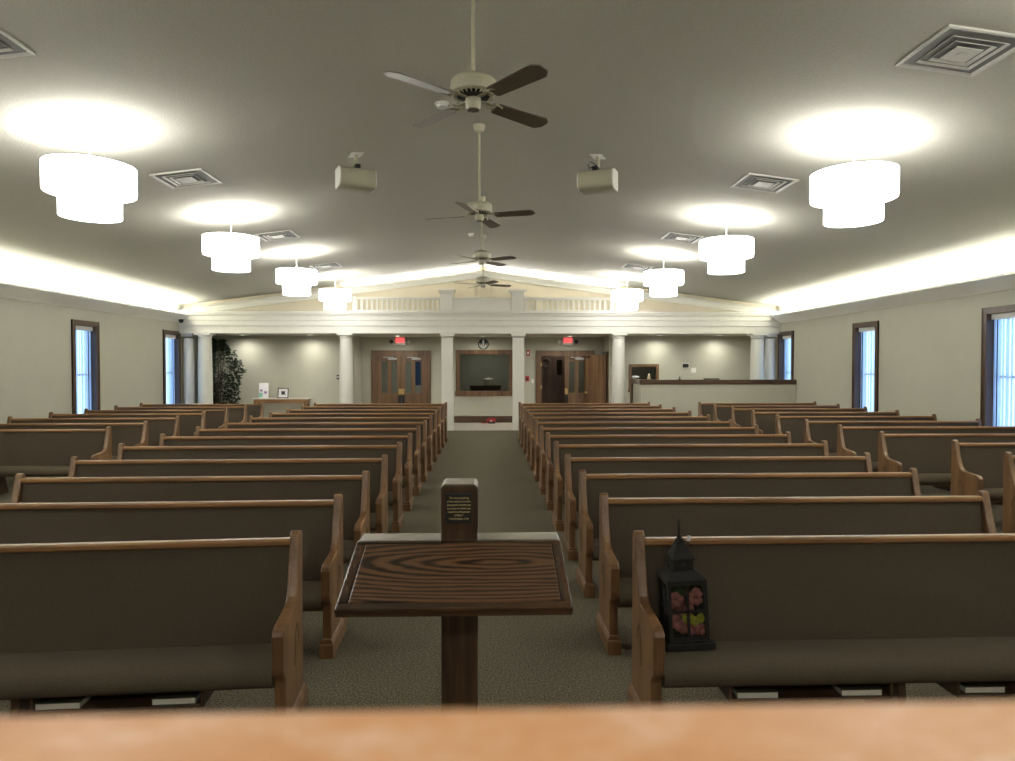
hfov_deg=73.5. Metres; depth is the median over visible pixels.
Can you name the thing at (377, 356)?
door
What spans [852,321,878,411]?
window
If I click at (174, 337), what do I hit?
window
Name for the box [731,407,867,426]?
pew
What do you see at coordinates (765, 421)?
pew
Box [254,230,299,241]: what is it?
ceiling vent
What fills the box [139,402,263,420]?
pew
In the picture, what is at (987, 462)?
cushion
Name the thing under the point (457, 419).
baseboard
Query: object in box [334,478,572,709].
lectern
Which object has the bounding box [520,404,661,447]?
pew
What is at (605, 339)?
wall
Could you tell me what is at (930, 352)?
wall
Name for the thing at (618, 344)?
column
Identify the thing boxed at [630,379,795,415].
half wall
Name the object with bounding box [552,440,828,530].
pew
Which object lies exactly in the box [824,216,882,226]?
diffuser
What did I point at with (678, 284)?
diffuser
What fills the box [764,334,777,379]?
pilaster
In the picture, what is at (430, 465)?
pew
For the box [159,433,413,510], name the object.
pew
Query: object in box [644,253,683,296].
pendant light
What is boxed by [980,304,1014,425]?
window
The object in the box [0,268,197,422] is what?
wall
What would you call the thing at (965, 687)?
hymnal
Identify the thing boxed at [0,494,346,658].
pew
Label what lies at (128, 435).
cushion
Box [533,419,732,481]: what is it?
pew
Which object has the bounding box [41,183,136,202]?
diffuser
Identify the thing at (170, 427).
pew
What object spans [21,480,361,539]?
cushion
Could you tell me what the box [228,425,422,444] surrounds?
cushion
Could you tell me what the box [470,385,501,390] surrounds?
desk
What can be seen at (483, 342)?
wall ornament
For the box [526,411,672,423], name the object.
cushion
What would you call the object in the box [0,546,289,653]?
cushion
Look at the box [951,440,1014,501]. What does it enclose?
pew
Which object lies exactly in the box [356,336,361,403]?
wall
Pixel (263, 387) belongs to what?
holder
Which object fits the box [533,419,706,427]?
cushion
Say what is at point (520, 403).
pew
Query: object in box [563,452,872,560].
pew
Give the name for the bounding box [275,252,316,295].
pendant light
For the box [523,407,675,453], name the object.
pew
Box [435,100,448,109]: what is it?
smoke detector
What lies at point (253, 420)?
cushion
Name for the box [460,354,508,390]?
wall
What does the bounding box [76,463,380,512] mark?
cushion
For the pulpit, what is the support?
on the floor
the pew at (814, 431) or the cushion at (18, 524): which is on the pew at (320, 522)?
the cushion at (18, 524)
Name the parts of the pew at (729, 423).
panel, rail, panel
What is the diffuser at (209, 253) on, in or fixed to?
attached to the pendant light at (233, 252)
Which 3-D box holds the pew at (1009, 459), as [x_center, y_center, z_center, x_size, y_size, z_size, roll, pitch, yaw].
[6.227,1.143,6.442,2.854,0.903,0.471,0,1,-2]
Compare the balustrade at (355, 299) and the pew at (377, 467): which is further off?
the balustrade at (355, 299)
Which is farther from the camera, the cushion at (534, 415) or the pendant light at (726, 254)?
the cushion at (534, 415)
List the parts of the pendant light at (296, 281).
lamp shade, lamp shade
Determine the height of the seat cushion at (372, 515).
0.127 m
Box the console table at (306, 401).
[251,398,311,405]
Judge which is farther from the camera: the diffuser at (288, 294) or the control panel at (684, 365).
the control panel at (684, 365)
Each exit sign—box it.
[389,337,409,344]
[558,337,577,345]
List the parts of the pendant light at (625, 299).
lamp shade, lamp shade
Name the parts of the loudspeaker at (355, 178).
ceiling plate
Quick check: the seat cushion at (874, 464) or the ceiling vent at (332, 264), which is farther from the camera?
the ceiling vent at (332, 264)
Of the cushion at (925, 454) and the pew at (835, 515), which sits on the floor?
the pew at (835, 515)
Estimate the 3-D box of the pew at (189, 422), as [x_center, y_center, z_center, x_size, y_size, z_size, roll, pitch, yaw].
[-6.973,1.029,12.336,2.834,0.903,0.471,0,1,-2]
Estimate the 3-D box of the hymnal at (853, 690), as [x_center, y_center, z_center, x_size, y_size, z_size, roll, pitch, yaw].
[1.651,1.454,3.241,0.194,0.034,0.147,0,1,-2]
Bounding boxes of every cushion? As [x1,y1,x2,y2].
[0,426,142,455]
[0,432,105,465]
[0,466,69,475]
[0,506,332,580]
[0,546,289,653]
[0,643,273,699]
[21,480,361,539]
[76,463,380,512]
[123,449,396,491]
[164,439,407,475]
[200,431,415,463]
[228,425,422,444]
[252,419,428,438]
[272,415,433,438]
[289,411,437,425]
[303,581,322,610]
[304,408,441,419]
[316,405,444,416]
[343,540,353,561]
[370,513,375,529]
[388,491,392,504]
[402,476,404,487]
[523,405,647,405]
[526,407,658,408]
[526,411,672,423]
[529,414,688,417]
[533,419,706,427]
[538,424,728,441]
[543,430,754,453]
[550,437,786,474]
[559,447,822,489]
[562,490,564,503]
[571,460,864,511]
[575,512,578,528]
[586,477,911,537]
[592,538,598,559]
[609,502,982,577]
[618,578,631,606]
[645,542,1014,640]
[662,637,1014,687]
[843,429,1014,461]
[871,462,877,471]
[885,437,1014,472]
[918,473,950,484]
[960,446,1014,487]
[983,488,1002,500]
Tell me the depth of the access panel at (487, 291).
18.63 m
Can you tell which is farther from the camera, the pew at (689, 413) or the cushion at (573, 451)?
the pew at (689, 413)
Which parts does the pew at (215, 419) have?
rail, panel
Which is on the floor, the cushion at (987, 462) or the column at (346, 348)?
the column at (346, 348)
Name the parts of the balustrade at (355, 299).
post, handrail, rail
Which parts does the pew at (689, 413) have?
panel, rail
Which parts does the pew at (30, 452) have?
rail, panel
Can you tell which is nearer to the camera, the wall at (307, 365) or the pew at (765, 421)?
the pew at (765, 421)
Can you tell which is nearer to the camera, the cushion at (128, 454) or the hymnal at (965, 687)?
the hymnal at (965, 687)
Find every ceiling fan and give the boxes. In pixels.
[383,0,547,127]
[425,123,534,227]
[452,196,515,266]
[453,235,510,287]
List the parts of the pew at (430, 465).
rail, panel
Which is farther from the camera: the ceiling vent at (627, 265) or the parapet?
the parapet
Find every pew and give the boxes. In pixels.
[0,421,148,477]
[0,427,111,494]
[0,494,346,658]
[0,530,307,715]
[7,416,179,445]
[11,471,369,562]
[48,411,205,435]
[68,454,387,533]
[84,408,227,428]
[114,405,247,422]
[117,442,403,532]
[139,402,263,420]
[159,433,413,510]
[195,426,421,494]
[224,420,427,481]
[248,415,433,470]
[269,411,437,461]
[286,407,441,453]
[301,404,444,447]
[314,402,447,441]
[518,402,649,441]
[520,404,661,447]
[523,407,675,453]
[526,410,691,461]
[529,414,709,470]
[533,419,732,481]
[538,425,758,493]
[544,431,791,510]
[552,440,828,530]
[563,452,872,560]
[576,468,920,597]
[596,490,995,654]
[627,530,1014,706]
[698,401,816,420]
[713,404,839,420]
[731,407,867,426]
[751,410,899,433]
[775,414,936,443]
[804,418,981,455]
[837,424,1014,490]
[878,431,1014,505]
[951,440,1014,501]
[1003,452,1014,532]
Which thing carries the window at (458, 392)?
in the wall at (463, 405)
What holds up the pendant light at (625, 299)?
hanging from the ceiling at (685, 99)
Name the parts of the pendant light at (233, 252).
lamp shade, lamp shade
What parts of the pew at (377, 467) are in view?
panel, rail, panel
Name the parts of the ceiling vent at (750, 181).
plate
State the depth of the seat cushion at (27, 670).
3.03 m
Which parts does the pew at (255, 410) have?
rail, panel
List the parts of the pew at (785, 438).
panel, rail, panel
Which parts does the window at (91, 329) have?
sash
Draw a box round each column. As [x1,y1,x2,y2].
[194,333,215,403]
[336,333,354,403]
[609,334,627,402]
[747,334,767,379]
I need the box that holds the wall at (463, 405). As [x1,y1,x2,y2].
[362,337,654,415]
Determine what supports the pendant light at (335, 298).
hanging from the ceiling at (685, 99)
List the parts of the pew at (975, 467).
panel, rail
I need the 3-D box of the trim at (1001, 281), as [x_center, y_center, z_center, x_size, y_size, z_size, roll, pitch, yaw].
[7.637,-1.453,7.883,0.300,0.225,21.360,0,1,-2]
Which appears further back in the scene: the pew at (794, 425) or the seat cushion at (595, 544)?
the pew at (794, 425)
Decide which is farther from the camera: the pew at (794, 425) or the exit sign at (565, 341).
the exit sign at (565, 341)
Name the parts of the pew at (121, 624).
rail, panel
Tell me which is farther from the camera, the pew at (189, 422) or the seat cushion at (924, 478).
the pew at (189, 422)
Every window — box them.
[71,319,100,413]
[162,330,180,403]
[415,361,420,384]
[455,350,511,395]
[569,361,583,392]
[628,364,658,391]
[777,331,793,379]
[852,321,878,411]
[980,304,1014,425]
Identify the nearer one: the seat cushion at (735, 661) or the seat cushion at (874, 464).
the seat cushion at (735, 661)
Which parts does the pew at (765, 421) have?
panel, rail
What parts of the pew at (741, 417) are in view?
panel, rail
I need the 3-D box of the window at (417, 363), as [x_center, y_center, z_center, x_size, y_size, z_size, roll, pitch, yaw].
[-3.266,-0.453,24.965,0.400,1.250,0.010,0,1,-2]
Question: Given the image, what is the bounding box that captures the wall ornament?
[478,339,488,349]
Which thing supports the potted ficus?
on the floor
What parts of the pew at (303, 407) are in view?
rail, panel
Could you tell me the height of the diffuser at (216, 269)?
0.004 m
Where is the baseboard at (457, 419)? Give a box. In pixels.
[454,416,511,422]
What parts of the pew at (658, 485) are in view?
panel, rail, panel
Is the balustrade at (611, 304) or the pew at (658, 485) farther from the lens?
the balustrade at (611, 304)
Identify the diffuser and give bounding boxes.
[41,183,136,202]
[58,211,121,221]
[203,251,258,258]
[213,268,249,271]
[277,281,316,284]
[283,293,308,295]
[645,282,682,285]
[651,294,675,296]
[700,254,752,260]
[708,270,743,273]
[810,190,898,207]
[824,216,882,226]
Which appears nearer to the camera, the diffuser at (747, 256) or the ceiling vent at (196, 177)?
the ceiling vent at (196, 177)
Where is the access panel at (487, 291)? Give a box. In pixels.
[475,282,491,295]
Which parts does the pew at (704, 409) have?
panel, rail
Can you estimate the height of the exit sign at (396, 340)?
0.260 m
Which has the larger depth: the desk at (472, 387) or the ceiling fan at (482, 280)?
the desk at (472, 387)
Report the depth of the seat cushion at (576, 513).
6.06 m
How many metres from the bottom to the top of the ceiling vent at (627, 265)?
0.115 m
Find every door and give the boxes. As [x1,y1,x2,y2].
[371,350,430,403]
[536,350,593,402]
[541,356,564,402]
[585,351,608,402]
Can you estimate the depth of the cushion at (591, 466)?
6.46 m
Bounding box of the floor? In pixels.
[0,423,1014,715]
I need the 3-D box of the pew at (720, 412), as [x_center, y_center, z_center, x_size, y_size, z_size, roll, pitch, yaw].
[5.974,0.972,14.917,2.854,0.903,0.471,0,1,-2]
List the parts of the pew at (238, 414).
rail, panel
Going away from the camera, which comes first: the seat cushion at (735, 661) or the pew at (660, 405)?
the seat cushion at (735, 661)
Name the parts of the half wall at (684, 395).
post, cap rail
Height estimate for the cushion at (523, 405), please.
0.510 m
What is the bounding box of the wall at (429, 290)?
[183,267,775,310]
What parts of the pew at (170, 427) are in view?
rail, panel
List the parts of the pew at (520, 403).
panel, rail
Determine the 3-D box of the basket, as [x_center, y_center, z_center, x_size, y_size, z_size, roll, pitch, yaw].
[-0.632,0.028,22.546,0.330,0.265,0.330,0,1,-2]
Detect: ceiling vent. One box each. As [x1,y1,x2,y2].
[0,28,35,58]
[149,168,221,188]
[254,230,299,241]
[309,262,341,269]
[621,263,653,270]
[660,232,703,243]
[731,172,798,193]
[895,24,1014,76]
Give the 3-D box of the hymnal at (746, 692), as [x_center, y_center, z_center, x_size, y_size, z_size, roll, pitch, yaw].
[1.156,1.455,3.217,0.194,0.034,0.147,0,1,-2]
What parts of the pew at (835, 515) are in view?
panel, rail, panel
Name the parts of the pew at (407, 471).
panel, rail, panel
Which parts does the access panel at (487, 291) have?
hatch door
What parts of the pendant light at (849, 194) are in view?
lamp shade, rod, lamp shade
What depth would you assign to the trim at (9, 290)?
13.48 m
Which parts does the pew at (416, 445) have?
panel, rail, panel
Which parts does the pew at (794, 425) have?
panel, rail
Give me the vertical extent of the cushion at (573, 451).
0.510 m
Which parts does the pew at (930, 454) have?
panel, rail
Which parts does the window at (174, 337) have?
sash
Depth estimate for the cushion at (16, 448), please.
9.33 m
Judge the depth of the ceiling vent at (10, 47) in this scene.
4.89 m
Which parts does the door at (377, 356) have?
push plate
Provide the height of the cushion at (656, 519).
0.510 m
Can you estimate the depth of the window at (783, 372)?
18.57 m
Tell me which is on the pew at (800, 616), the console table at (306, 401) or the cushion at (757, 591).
the cushion at (757, 591)
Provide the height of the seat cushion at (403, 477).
0.127 m
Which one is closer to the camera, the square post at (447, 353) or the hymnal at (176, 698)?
the hymnal at (176, 698)
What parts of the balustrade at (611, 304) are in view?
handrail, rail, post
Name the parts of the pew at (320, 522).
rail, panel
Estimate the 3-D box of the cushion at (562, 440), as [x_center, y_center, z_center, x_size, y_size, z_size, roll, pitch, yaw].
[2.038,0.967,8.566,3.006,0.510,0.075,0,1,-2]
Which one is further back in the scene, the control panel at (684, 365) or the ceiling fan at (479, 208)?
the control panel at (684, 365)
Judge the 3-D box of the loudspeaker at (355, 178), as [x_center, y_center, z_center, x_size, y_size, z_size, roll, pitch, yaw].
[-1.815,-2.505,8.148,0.444,0.421,0.295,-1,1,-26]
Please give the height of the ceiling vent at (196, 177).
0.115 m
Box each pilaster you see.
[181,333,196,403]
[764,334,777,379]
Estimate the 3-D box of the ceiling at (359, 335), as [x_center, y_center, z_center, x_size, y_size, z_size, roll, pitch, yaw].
[-0.750,-1.409,21.773,16.640,0.110,6.780,0,1,-2]
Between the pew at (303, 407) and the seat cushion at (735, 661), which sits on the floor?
the pew at (303, 407)
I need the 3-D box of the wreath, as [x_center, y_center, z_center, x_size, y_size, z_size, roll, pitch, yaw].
[1.266,-0.591,22.357,0.320,0.336,0.063,0,1,-2]
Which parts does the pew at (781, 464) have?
panel, rail, panel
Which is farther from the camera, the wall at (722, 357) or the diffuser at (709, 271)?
the wall at (722, 357)
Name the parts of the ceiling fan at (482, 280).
blade, blade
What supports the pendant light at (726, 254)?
hanging from the ceiling at (685, 99)
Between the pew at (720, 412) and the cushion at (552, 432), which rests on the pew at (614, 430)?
the cushion at (552, 432)
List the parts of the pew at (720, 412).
panel, rail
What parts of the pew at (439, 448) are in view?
rail, panel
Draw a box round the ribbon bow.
[486,417,496,423]
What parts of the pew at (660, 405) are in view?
panel, rail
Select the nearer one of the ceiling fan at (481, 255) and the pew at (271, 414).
the ceiling fan at (481, 255)
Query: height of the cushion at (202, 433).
0.510 m
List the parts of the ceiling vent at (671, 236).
plate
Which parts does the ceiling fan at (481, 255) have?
blade, blade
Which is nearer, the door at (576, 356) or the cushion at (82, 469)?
the cushion at (82, 469)
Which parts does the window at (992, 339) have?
sash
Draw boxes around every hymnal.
[34,696,93,710]
[151,691,200,705]
[732,686,778,699]
[829,684,882,696]
[960,682,1005,693]
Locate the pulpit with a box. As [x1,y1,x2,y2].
[0,701,1014,760]
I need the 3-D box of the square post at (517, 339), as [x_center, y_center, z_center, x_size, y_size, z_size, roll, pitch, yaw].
[0.291,0.031,18.591,0.400,2.639,0.340,0,1,-2]
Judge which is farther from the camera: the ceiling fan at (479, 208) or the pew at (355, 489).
the ceiling fan at (479, 208)
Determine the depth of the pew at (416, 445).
9.45 m
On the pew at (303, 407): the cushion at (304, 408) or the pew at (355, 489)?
the cushion at (304, 408)
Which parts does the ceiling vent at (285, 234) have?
plate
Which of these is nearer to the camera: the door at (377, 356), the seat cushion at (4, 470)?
the seat cushion at (4, 470)
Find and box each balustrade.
[352,296,439,310]
[524,297,614,310]
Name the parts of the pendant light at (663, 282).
lamp shade, lamp shade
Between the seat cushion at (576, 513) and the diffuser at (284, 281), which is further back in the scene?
the diffuser at (284, 281)
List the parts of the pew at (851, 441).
panel, rail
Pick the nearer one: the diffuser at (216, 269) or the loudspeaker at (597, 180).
the loudspeaker at (597, 180)
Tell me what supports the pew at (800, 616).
on the floor
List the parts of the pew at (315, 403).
rail, panel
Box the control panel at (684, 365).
[682,363,688,367]
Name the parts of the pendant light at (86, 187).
lamp shade, rod, lamp shade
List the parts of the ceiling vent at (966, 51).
plate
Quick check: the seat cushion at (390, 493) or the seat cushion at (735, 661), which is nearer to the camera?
the seat cushion at (735, 661)
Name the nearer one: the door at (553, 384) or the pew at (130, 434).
the pew at (130, 434)
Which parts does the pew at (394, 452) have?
panel, rail, panel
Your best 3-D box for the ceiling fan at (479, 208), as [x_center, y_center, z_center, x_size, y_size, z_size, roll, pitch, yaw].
[-0.319,-2.339,7.678,0.957,1.078,0.957,-1,1,-29]
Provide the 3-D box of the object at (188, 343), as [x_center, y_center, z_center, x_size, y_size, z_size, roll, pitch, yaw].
[-8.611,0.039,18.386,0.300,2.639,0.300,0,1,-2]
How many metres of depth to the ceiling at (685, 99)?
6.95 m
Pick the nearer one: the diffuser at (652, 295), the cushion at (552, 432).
the cushion at (552, 432)
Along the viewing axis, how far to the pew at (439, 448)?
13.69 m
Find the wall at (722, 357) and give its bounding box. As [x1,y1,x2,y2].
[608,336,750,402]
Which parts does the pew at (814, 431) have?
panel, rail, panel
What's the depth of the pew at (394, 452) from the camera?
7.38 m
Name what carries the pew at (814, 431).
on the floor
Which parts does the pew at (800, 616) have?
panel, rail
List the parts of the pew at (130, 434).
rail, panel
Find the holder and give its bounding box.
[259,383,268,397]
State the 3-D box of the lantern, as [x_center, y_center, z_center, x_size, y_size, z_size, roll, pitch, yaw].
[0.848,0.962,3.272,0.244,0.605,0.224,0,1,-2]
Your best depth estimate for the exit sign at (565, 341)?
20.91 m
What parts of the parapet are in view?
post, panel, post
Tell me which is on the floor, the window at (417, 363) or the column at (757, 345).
the column at (757, 345)
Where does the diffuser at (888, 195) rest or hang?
attached to the pendant light at (849, 194)
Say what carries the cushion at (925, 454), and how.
on the pew at (930, 454)
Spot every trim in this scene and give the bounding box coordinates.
[0,281,188,322]
[176,310,782,333]
[182,270,776,311]
[771,271,1014,322]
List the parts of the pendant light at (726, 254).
lamp shade, lamp shade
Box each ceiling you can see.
[0,0,1014,305]
[216,334,746,336]
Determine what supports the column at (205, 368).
on the floor
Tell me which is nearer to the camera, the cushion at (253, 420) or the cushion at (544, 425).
the cushion at (544, 425)
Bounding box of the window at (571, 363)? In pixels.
[569,361,583,392]
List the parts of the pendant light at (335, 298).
lamp shade, lamp shade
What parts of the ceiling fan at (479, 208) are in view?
blade, blade, blade, blade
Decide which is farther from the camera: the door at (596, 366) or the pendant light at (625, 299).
the door at (596, 366)
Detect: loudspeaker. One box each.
[335,152,376,192]
[577,154,617,194]
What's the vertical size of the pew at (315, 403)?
0.903 m
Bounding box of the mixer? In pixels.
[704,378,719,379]
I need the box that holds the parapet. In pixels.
[438,289,526,310]
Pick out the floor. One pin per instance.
(526, 661)
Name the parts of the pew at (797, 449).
panel, rail, panel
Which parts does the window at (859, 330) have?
sash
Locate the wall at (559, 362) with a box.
[382,360,561,392]
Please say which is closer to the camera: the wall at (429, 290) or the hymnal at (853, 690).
the hymnal at (853, 690)
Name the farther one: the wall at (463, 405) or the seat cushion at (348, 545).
the wall at (463, 405)
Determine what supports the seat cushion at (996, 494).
on the pew at (975, 467)
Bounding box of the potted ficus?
[212,338,246,403]
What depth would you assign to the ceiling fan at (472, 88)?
4.26 m
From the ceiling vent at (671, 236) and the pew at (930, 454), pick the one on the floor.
the pew at (930, 454)
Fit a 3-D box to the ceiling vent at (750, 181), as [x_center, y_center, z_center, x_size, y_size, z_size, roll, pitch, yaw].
[3.167,-2.447,8.410,0.606,0.115,0.610,0,1,-2]
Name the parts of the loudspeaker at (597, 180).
ceiling plate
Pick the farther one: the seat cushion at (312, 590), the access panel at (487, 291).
the access panel at (487, 291)
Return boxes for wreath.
[543,358,550,366]
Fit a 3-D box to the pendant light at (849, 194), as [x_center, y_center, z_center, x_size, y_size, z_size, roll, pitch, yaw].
[3.391,-1.982,6.665,0.787,0.855,0.787,0,1,-2]
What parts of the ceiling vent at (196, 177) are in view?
plate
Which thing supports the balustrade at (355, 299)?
on the trim at (198, 321)
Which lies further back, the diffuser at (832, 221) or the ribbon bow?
the ribbon bow
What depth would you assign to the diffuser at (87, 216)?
6.45 m
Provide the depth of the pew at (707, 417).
11.68 m
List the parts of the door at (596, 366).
frame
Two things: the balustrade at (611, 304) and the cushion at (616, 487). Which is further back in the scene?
the balustrade at (611, 304)
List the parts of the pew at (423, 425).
panel, rail, panel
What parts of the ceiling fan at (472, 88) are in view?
blade, blade, blade, blade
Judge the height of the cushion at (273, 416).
0.510 m
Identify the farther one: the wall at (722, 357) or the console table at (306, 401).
the wall at (722, 357)
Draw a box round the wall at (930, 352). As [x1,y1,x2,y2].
[759,256,1014,420]
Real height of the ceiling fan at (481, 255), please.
1.078 m
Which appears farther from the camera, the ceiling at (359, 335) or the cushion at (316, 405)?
the ceiling at (359, 335)
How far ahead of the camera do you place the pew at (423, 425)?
10.46 m
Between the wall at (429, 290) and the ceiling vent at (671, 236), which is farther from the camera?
the wall at (429, 290)
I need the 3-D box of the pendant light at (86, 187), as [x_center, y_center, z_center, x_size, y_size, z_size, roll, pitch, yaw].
[-3.956,-1.978,6.446,0.787,0.855,0.787,0,1,-2]
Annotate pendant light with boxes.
[40,126,137,222]
[202,212,259,272]
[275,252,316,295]
[319,275,351,309]
[611,276,642,310]
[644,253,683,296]
[699,216,753,274]
[809,134,899,227]
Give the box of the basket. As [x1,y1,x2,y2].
[484,377,492,384]
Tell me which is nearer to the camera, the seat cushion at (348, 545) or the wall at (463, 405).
the seat cushion at (348, 545)
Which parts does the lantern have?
frame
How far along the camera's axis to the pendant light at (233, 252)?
9.75 m
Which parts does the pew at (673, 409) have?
panel, rail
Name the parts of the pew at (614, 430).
panel, rail, panel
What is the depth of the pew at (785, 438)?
8.56 m
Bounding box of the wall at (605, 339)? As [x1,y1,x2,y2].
[603,336,607,351]
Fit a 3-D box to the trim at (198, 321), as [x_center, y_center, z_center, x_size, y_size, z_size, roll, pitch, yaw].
[-0.655,-1.571,18.561,16.240,0.595,0.711,0,1,-2]
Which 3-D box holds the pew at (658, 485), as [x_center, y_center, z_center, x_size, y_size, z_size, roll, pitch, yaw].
[1.954,1.168,5.325,2.782,0.903,0.471,0,1,-2]
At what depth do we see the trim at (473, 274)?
18.55 m
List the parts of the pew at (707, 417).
panel, rail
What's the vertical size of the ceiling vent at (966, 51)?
0.115 m
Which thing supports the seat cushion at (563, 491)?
on the pew at (797, 449)
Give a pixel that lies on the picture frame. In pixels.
(282, 392)
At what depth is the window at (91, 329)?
14.14 m
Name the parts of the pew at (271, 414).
rail, panel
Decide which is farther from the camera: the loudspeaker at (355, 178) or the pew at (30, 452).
the pew at (30, 452)
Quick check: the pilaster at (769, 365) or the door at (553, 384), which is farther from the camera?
the door at (553, 384)
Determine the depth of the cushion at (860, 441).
9.70 m
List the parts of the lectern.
desk moulding, desk moulding, desk panel, post, desk moulding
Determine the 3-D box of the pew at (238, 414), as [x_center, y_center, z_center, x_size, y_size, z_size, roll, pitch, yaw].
[-7.038,0.985,14.514,2.834,0.903,0.471,0,1,-2]
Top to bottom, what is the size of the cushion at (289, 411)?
0.510 m
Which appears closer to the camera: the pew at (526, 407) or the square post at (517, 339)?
the pew at (526, 407)
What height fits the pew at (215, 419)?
0.903 m
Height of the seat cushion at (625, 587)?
0.127 m
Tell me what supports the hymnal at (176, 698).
in the pew at (121, 624)
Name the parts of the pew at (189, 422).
rail, panel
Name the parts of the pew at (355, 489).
panel, rail, panel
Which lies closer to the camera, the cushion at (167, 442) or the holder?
the cushion at (167, 442)
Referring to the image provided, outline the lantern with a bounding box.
[657,518,715,651]
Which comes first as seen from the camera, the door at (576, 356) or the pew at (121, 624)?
the pew at (121, 624)
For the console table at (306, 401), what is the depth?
19.38 m
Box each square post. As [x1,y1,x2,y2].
[440,333,454,430]
[511,334,525,429]
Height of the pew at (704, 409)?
0.903 m
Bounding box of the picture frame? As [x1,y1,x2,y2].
[278,388,288,397]
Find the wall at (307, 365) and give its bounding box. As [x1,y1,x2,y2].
[212,335,355,417]
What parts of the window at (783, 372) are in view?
sash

